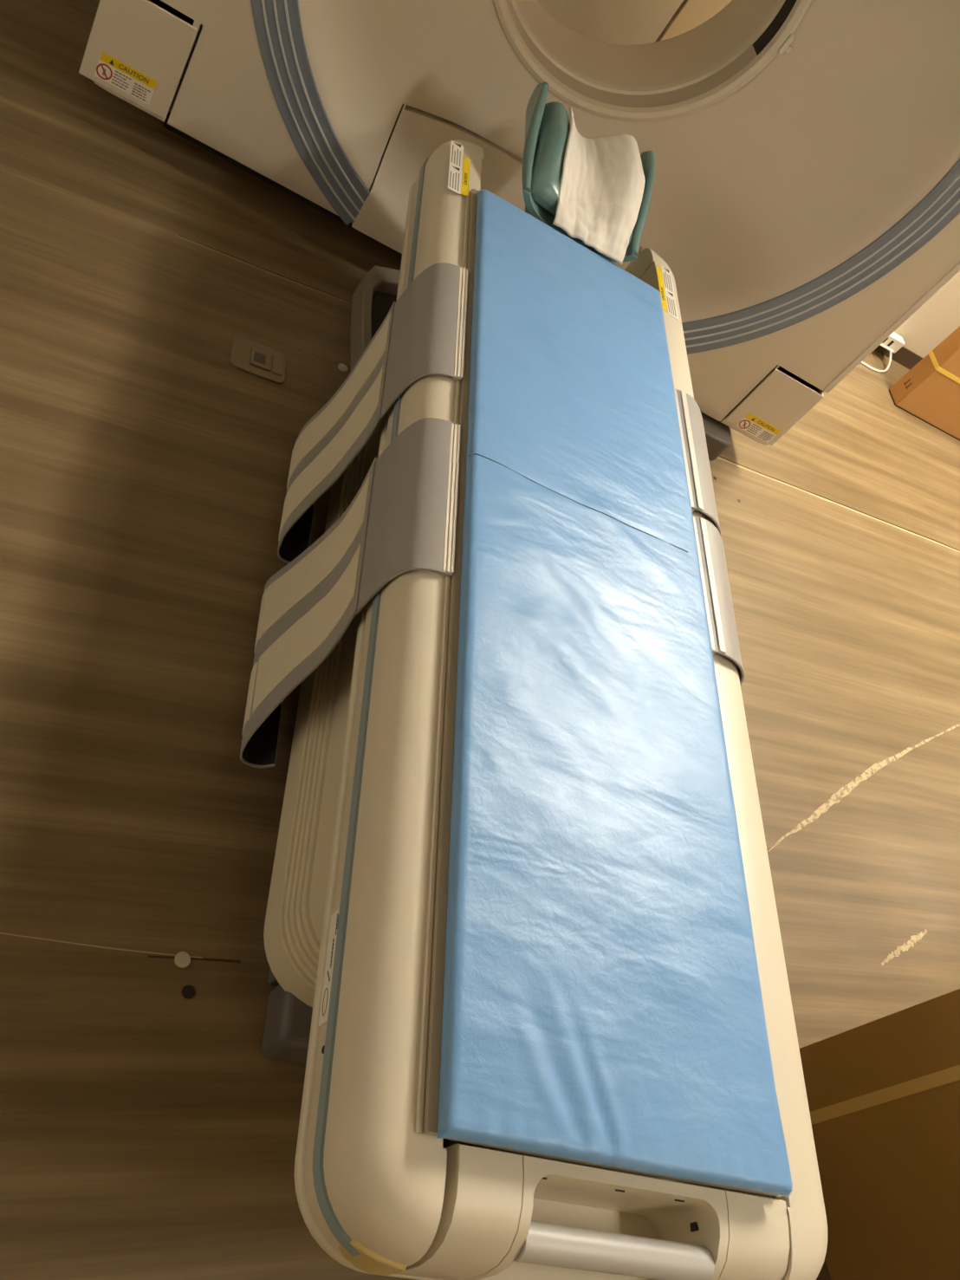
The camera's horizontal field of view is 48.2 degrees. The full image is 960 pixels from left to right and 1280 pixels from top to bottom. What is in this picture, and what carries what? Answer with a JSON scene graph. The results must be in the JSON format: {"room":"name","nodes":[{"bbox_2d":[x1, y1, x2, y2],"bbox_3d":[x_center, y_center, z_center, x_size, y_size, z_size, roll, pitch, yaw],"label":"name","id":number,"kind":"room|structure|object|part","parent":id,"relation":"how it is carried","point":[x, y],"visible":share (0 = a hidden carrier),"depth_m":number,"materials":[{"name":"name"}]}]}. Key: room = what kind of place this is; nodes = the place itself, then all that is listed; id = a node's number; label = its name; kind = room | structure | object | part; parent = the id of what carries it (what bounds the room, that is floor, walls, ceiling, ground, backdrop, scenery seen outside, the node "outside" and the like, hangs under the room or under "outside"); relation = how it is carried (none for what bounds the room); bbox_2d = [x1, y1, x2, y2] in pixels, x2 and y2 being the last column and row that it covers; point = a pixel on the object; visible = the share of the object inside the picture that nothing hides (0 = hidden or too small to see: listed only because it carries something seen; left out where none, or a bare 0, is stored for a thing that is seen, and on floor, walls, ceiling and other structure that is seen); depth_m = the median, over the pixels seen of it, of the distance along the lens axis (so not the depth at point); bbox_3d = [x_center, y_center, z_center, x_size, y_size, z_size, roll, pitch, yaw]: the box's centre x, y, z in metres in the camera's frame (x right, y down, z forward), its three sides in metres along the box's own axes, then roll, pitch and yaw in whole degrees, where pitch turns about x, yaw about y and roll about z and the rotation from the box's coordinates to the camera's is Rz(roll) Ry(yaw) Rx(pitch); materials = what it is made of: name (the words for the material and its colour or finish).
{"room":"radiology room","nodes":[
{"label":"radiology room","id":0,"kind":"room"},
{"bbox_2d":[0,0,959,1279],"bbox_3d":[1.540,0.950,2.798,9.300,0.100,5.500,18,49,-26],"label":"floor","id":1,"kind":"structure","parent":0,"point":[147,1131],"depth_m":2.10,"materials":[{"name":"brown wood"}]},
{"bbox_2d":[0,932,201,958],"bbox_3d":[-0.712,0.387,1.446,0.690,0.001,0.072,21,47,-23],"label":"trim","id":2,"kind":"structure","parent":1,"relation":"on","point":[0,932],"depth_m":1.53,"materials":[{"name":"beige"}]},
{"bbox_2d":[174,951,190,968],"bbox_3d":[-0.440,0.473,1.585,0.024,0.004,0.024,21,47,-23],"label":"screw","id":3,"kind":"object","parent":1,"relation":"on","point":[182,959],"visible":1,"depth_m":1.58,"materials":[{"name":"beige"}]},
{"bbox_2d":[181,985,194,998],"bbox_3d":[-0.426,0.513,1.565,0.020,0.002,0.020,21,47,-23],"label":"plug","id":4,"kind":"object","parent":1,"relation":"on","point":[188,991],"visible":1,"depth_m":1.56,"materials":[{"name":"black"}]},
{"bbox_2d":[147,955,240,962],"bbox_3d":[-0.424,0.475,1.597,0.140,0.001,0.027,21,47,-23],"label":"trim","id":5,"kind":"structure","parent":1,"relation":"on","point":[149,956],"depth_m":1.61,"materials":[{"name":"brown"}]},
{"bbox_2d":[229,335,285,383],"bbox_3d":[-0.494,-0.627,2.394,0.128,0.010,0.104,17,49,-27],"label":"socket","id":6,"kind":"object","parent":1,"relation":"on","point":[248,355],"visible":1,"depth_m":2.39,"materials":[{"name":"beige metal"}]},
{"bbox_3d":[-0.490,-0.627,2.394,0.052,0.004,0.058,21,47,-23],"label":"lid","id":7,"kind":"part","parent":6,"relation":"part of","materials":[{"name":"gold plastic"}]},
{"bbox_2d":[178,234,350,302],"bbox_3d":[-0.496,-0.891,2.603,0.471,0.001,0.082,21,47,-23],"label":"trim","id":8,"kind":"structure","parent":1,"relation":"on","point":[178,235],"depth_m":2.59,"materials":[{"name":"brown wood"}]},
{"bbox_2d":[337,363,347,371],"bbox_3d":[-0.325,-0.645,2.541,0.024,0.004,0.024,21,47,-23],"label":"screw","id":9,"kind":"object","parent":1,"relation":"on","point":[343,367],"visible":1,"depth_m":2.54,"materials":[{"name":"beige"}]},
{"bbox_2d":[78,0,959,460],"bbox_3d":[0.436,-1.715,2.528,2.096,1.930,0.950,21,47,-23],"label":"gantry","id":10,"kind":"object","parent":1,"relation":"on","point":[804,205],"visible":0.72,"depth_m":2.72,"materials":[{"name":"grey plastic"}]},
{"bbox_2d":[111,70,150,102],"bbox_3d":[-0.799,-1.268,2.456,0.083,0.033,0.001,21,47,-23],"label":"print","id":11,"kind":"object","parent":10,"relation":"attached to","point":[127,84],"depth_m":2.46,"materials":[{"name":"brown"}]},
{"bbox_3d":[-0.761,-1.508,2.552,0.202,0.232,0.494,21,47,-23],"label":"access panel","id":12,"kind":"part","parent":10,"relation":"part of","materials":[{"name":"beige plastic"}]},
{"bbox_3d":[0.057,-1.096,2.858,0.733,0.250,0.279,21,47,-23],"label":"access panel","id":13,"kind":"part","parent":10,"relation":"part of","materials":[{"name":"beige plastic"}]},
{"bbox_3d":[0.431,-1.386,2.288,1.808,1.725,0.024,21,47,-23],"label":"ring trim","id":14,"kind":"part","parent":10,"relation":"part of","materials":[{"name":"grey plastic"}]},
{"bbox_2d":[747,423,773,441],"bbox_3d":[0.841,-0.620,3.214,0.084,0.031,0.001,21,47,-23],"label":"print","id":15,"kind":"object","parent":10,"relation":"attached to","point":[756,432],"depth_m":3.21,"materials":[{"name":"brown"}]},
{"bbox_3d":[0.867,-0.870,3.298,0.188,0.218,0.494,21,47,-23],"label":"access panel","id":16,"kind":"part","parent":10,"relation":"part of","materials":[{"name":"beige plastic"}]},
{"bbox_3d":[1.283,-1.017,2.723,0.020,1.115,0.023,21,47,-23],"label":"edge trim","id":17,"kind":"part","parent":10,"relation":"part of","materials":[{"name":"beige plastic"}]},
{"bbox_2d":[261,139,827,1279],"bbox_3d":[0.060,-0.087,2.016,0.681,0.524,2.299,21,47,-23],"label":"couch","id":18,"kind":"object","parent":1,"relation":"on","point":[354,932],"visible":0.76,"depth_m":1.29,"materials":[{"name":"beige plastic"}]},
{"bbox_3d":[-0.067,0.023,2.198,0.548,0.030,1.500,21,47,-23],"label":"plate","id":19,"kind":"part","parent":18,"relation":"part of","materials":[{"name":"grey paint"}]},
{"bbox_2d":[330,913,338,968],"bbox_3d":[-0.173,0.358,1.280,0.001,0.010,0.066,21,47,-23],"label":"print","id":20,"kind":"object","parent":18,"relation":"attached to","point":[334,921],"depth_m":1.28,"materials":[{"name":"brown"}]},
{"bbox_2d":[240,417,461,768],"bbox_3d":[-0.230,-0.065,1.776,0.138,0.525,0.447,21,47,-23],"label":"strap","id":21,"kind":"object","parent":18,"relation":"hanging from","point":[402,517],"visible":1,"depth_m":1.72,"materials":[{"name":"grey fabric"}]},
{"bbox_2d":[277,262,468,564],"bbox_3d":[-0.216,-0.427,2.057,0.137,0.511,0.433,21,47,-23],"label":"strap","id":22,"kind":"object","parent":18,"relation":"hanging from","point":[422,334],"visible":1,"depth_m":2.00,"materials":[{"name":"grey fabric"}]},
{"bbox_3d":[-0.044,-0.217,1.669,0.006,0.009,1.843,21,47,-23],"label":"edge rail","id":23,"kind":"part","parent":18,"relation":"part of","materials":[{"name":"beige plastic"}]},
{"bbox_2d":[449,171,459,190],"bbox_3d":[-0.053,-0.958,2.232,0.021,0.001,0.071,21,47,-23],"label":"print","id":24,"kind":"object","parent":18,"relation":"on","point":[454,176],"depth_m":2.23,"materials":[{"name":"brown"}]},
{"bbox_2d":[451,144,461,166],"bbox_3d":[-0.051,-1.037,2.296,0.021,0.001,0.074,21,47,-23],"label":"print","id":25,"kind":"object","parent":18,"relation":"on","point":[456,149],"depth_m":2.30,"materials":[{"name":"brown"}]},
{"bbox_2d":[521,81,655,262],"bbox_3d":[0.229,-1.028,2.399,0.329,0.169,0.344,21,47,-23],"label":"headrest","id":26,"kind":"object","parent":18,"relation":"attached to","point":[547,126],"visible":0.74,"depth_m":2.32,"materials":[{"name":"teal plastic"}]},
{"bbox_2d":[552,106,645,264],"bbox_3d":[0.259,-1.022,2.386,0.223,0.116,0.380,21,47,-23],"label":"folded cloth","id":27,"kind":"object","parent":26,"relation":"on","point":[602,183],"visible":1,"depth_m":2.36,"materials":[{"name":"white fabric"}]},
{"bbox_2d":[436,188,792,1197],"bbox_3d":[0.182,-0.139,1.739,0.472,0.028,1.832,21,47,-23],"label":"mattress","id":28,"kind":"object","parent":18,"relation":"on","point":[603,1003],"visible":1,"depth_m":1.46,"materials":[{"name":"blue plastic"}]},
{"bbox_2d":[663,272,672,292],"bbox_3d":[0.441,-0.845,2.523,0.022,0.002,0.073,21,47,-23],"label":"print","id":29,"kind":"object","parent":18,"relation":"on","point":[667,276],"depth_m":2.52,"materials":[{"name":"brown"}]},
{"bbox_2d":[667,296,676,317],"bbox_3d":[0.439,-0.766,2.460,0.022,0.002,0.066,21,47,-23],"label":"print","id":30,"kind":"object","parent":18,"relation":"on","point":[672,302],"depth_m":2.46,"materials":[{"name":"brown"}]},
{"bbox_2d":[674,389,721,535],"bbox_3d":[0.339,-0.248,2.288,0.130,0.453,0.349,21,47,-23],"label":"strap","id":31,"kind":"object","parent":18,"relation":"hanging from","point":[699,478],"visible":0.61,"depth_m":2.12,"materials":[{"name":"grey plastic"}]},
{"bbox_2d":[692,515,744,684],"bbox_3d":[0.332,0.030,2.067,0.130,0.453,0.319,21,47,-23],"label":"strap","id":32,"kind":"object","parent":18,"relation":"hanging from","point":[724,640],"visible":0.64,"depth_m":1.89,"materials":[{"name":"grey fabric"}]},
{"bbox_2d":[717,456,959,552],"bbox_3d":[1.455,-0.380,3.692,1.951,0.001,0.323,21,47,-23],"label":"trim","id":33,"kind":"structure","parent":1,"relation":"on","point":[718,457],"depth_m":3.54,"materials":[{"name":"beige"}]},
{"bbox_2d":[799,988,959,1279],"bbox_3d":[1.165,0.974,1.571,0.551,1.150,1.000,10,52,-31],"label":"cardboard box","id":34,"kind":"object","parent":1,"relation":"on","point":[883,1094],"visible":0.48,"depth_m":1.82,"materials":[{"name":"brown cardboard"}]},
{"bbox_2d":[889,325,959,440],"bbox_3d":[2.173,-1.017,4.276,0.854,0.620,0.102,18,49,-26],"label":"cardboard box","id":35,"kind":"object","parent":1,"relation":"on","point":[930,391],"visible":1,"depth_m":4.23,"materials":[{"name":"brown cardboard"}]},
{"bbox_2d":[536,0,959,357],"bbox_3d":[2.254,-2.149,3.385,9.300,3.100,0.120,18,49,-26],"label":"wall","id":36,"kind":"structure","parent":0,"point":[617,22],"depth_m":3.43,"materials":[{"name":"beige paint"}]},
{"bbox_2d":[655,0,732,42],"bbox_3d":[1.239,-2.110,3.321,0.900,2.088,0.049,18,49,-26],"label":"door","id":37,"kind":"structure","parent":36,"relation":"in","point":[691,14],"depth_m":3.41,"materials":[{"name":"laminate"}]},
{"bbox_2d":[879,331,904,353],"bbox_3d":[1.657,-1.244,4.406,0.190,0.060,0.058,18,49,-26],"label":"wall outlet","id":38,"kind":"object","parent":36,"relation":"attached to","point":[894,341],"visible":0.51,"depth_m":4.41,"materials":[{"name":"beige plastic"}]},
{"bbox_2d":[860,350,891,372],"bbox_3d":[1.587,-1.143,4.342,0.301,0.057,0.095,-2,60,-38],"label":"power cord","id":39,"kind":"object","parent":38,"relation":"attached to","point":[890,357],"visible":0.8,"depth_m":4.38,"materials":[{"name":"beige plastic"}]},
{"bbox_2d":[875,345,923,370],"bbox_3d":[3.287,-0.710,5.291,5.050,0.070,0.008,18,49,-26],"label":"baseboard","id":40,"kind":"structure","parent":36,"relation":"attached to","point":[904,356],"depth_m":4.53,"materials":[{"name":"brown"}]}
]}

